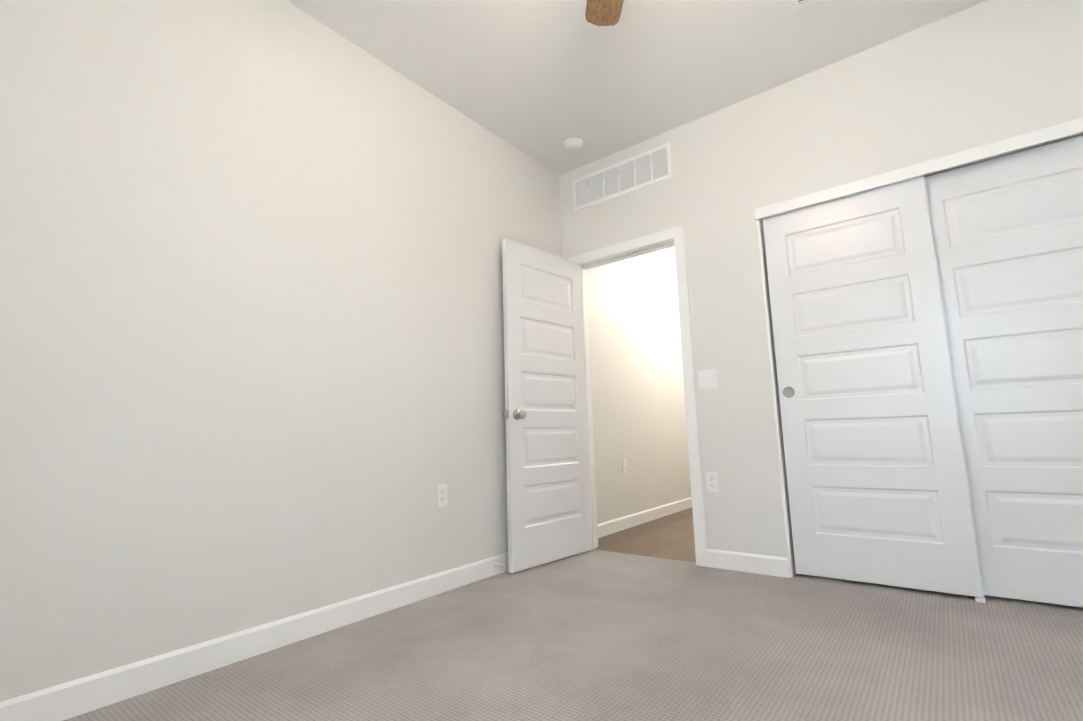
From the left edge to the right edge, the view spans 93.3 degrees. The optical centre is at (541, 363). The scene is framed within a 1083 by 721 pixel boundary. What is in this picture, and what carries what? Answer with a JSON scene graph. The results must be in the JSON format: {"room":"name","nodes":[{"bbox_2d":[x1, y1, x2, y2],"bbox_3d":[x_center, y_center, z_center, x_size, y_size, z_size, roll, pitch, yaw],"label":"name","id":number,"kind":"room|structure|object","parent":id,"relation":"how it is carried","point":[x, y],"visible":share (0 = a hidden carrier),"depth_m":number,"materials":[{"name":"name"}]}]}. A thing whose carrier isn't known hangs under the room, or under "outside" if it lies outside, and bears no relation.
{"room":"empty bedroom","nodes":[
{"label":"empty bedroom","id":0,"kind":"room"},
{"bbox_2d":[0,0,690,701],"bbox_3d":[-0.161,-0.097,3.600,0.300,2.790,6.720,-8,-10,37],"label":"wall","id":1,"kind":"structure","parent":0,"point":[252,368],"depth_m":2.05,"materials":[{"name":"paint"}]},
{"bbox_2d":[0,552,507,720],"bbox_3d":[-0.880,1.083,2.186,0.030,0.100,3.600,-8,-10,37],"label":"baseboard","id":2,"kind":"structure","parent":1,"relation":"attached to","point":[70,699],"depth_m":1.84,"materials":[{"name":"white wood"}]},
{"bbox_2d":[437,484,446,506],"bbox_3d":[-0.529,0.705,2.727,0.008,0.115,0.070,-8,-10,37],"label":"outlet","id":3,"kind":"object","parent":1,"relation":"attached to","point":[441,495],"visible":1,"depth_m":2.72,"materials":[{"name":"white plastic"}]},
{"bbox_2d":[622,459,626,472],"bbox_3d":[0.713,0.880,4.369,0.008,0.115,0.070,-8,-10,37],"label":"outlet","id":4,"kind":"object","parent":1,"relation":"attached to","point":[624,463],"visible":1,"depth_m":4.36,"materials":[{"name":"white plastic"}]},
{"bbox_2d":[598,497,691,537],"bbox_3d":[1.124,1.394,4.803,0.014,0.100,2.780,-8,-10,37],"label":"baseboard","id":5,"kind":"structure","parent":1,"relation":"attached to","point":[620,524],"depth_m":4.45,"materials":[{"name":"white wood"}]},
{"bbox_2d":[63,549,1082,720],"bbox_3d":[0.581,1.022,1.521,3.150,0.050,4.350,-8,-10,37],"label":"floor carpet","id":6,"kind":"object","parent":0,"point":[595,635],"visible":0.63,"depth_m":1.80,"materials":[{"name":"grey carpet"}]},
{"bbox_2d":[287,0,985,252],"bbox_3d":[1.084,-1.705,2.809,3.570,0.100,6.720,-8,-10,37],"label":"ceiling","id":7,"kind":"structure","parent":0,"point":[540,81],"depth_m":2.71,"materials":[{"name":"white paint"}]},
{"bbox_2d":[563,138,582,151],"bbox_3d":[0.220,-1.506,3.543,0.136,0.038,0.136,-8,-10,37],"label":"smoke detector","id":8,"kind":"object","parent":7,"relation":"attached to","point":[572,144],"visible":1,"depth_m":3.51,"materials":[{"name":"white plastic"}]},
{"bbox_2d":[585,0,623,25],"bbox_3d":[0.287,-1.627,1.563,1.308,0.358,1.291,-8,-10,37],"label":"ceiling fan","id":9,"kind":"object","parent":7,"relation":"hanging from","point":[602,12],"visible":1,"depth_m":2.20,"materials":[{"name":"brown wood"}]},
{"bbox_2d":[789,0,818,11],"bbox_3d":[1.296,-1.730,2.282,0.360,0.012,0.210,-8,-10,37],"label":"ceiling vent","id":10,"kind":"object","parent":7,"relation":"in","point":[797,5],"visible":1,"depth_m":2.42,"materials":[{"name":"white metal"}]},
{"bbox_2d":[595,507,695,562],"bbox_3d":[1.546,1.404,4.421,1.140,0.050,2.855,-8,-10,37],"label":"floor","id":11,"kind":"structure","parent":0,"point":[671,536],"depth_m":3.81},
{"bbox_2d":[559,0,1082,557],"bbox_3d":[1.502,-0.253,2.844,3.270,2.790,0.120,-8,-10,37],"label":"wall","id":12,"kind":"structure","parent":0,"point":[981,74],"depth_m":2.90,"materials":[{"name":"paint"}]},
{"bbox_2d":[572,142,672,211],"bbox_3d":[0.550,-1.308,3.635,0.790,0.245,0.013,-8,-10,37],"label":"air vent","id":13,"kind":"object","parent":12,"relation":"in","point":[643,170],"visible":1,"depth_m":3.61,"materials":[{"name":"white metal"}]},
{"bbox_2d":[568,225,706,566],"bbox_3d":[0.631,0.209,3.477,0.908,2.104,0.152,-8,-10,37],"label":"door frame","id":14,"kind":"structure","parent":12,"relation":"attached to","point":[662,240],"depth_m":3.28,"materials":[{"name":"white wood"}]},
{"bbox_2d":[502,238,592,572],"bbox_3d":[0.048,0.242,3.365,0.167,2.016,0.764,-9,-11,42],"label":"bedroom door","id":15,"kind":"structure","parent":14,"relation":"attached to","point":[549,517],"depth_m":3.31,"materials":[{"name":"white wood"}]},
{"bbox_2d":[698,369,717,388],"bbox_3d":[1.009,0.097,3.108,0.116,0.115,0.012,-8,-10,37],"label":"light switch","id":16,"kind":"object","parent":12,"relation":"attached to","point":[707,379],"visible":1,"depth_m":3.11,"materials":[{"name":"white plastic"}]},
{"bbox_2d":[706,472,718,491],"bbox_3d":[1.013,0.703,3.035,0.070,0.115,0.008,-8,-10,37],"label":"outlet","id":17,"kind":"object","parent":12,"relation":"attached to","point":[712,481],"visible":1,"depth_m":3.03,"materials":[{"name":"white plastic"}]},
{"bbox_2d":[706,549,788,577],"bbox_3d":[1.149,1.121,2.875,0.442,0.100,0.014,-8,-10,37],"label":"baseboard","id":18,"kind":"structure","parent":12,"relation":"attached to","point":[728,560],"depth_m":2.86,"materials":[{"name":"white wood"}]},
{"bbox_2d":[763,176,983,597],"bbox_3d":[1.645,0.091,2.660,0.768,2.010,0.038,-8,-10,37],"label":"closet door","id":19,"kind":"structure","parent":12,"relation":"in","point":[878,489],"depth_m":2.61,"materials":[{"name":"white wood"}]},
{"bbox_2d":[754,118,1082,602],"bbox_3d":[1.933,0.039,2.459,1.542,2.080,0.136,-8,-10,37],"label":"trim","id":20,"kind":"structure","parent":12,"relation":"attached to","point":[1042,137],"depth_m":2.69,"materials":[{"name":"white wood"}]},
{"bbox_2d":[924,135,1082,606],"bbox_3d":[2.237,0.018,2.264,0.768,2.010,0.038,-8,-10,37],"label":"closet door","id":21,"kind":"structure","parent":12,"relation":"in","point":[1007,232],"depth_m":2.31,"materials":[{"name":"white wood"}]}
]}

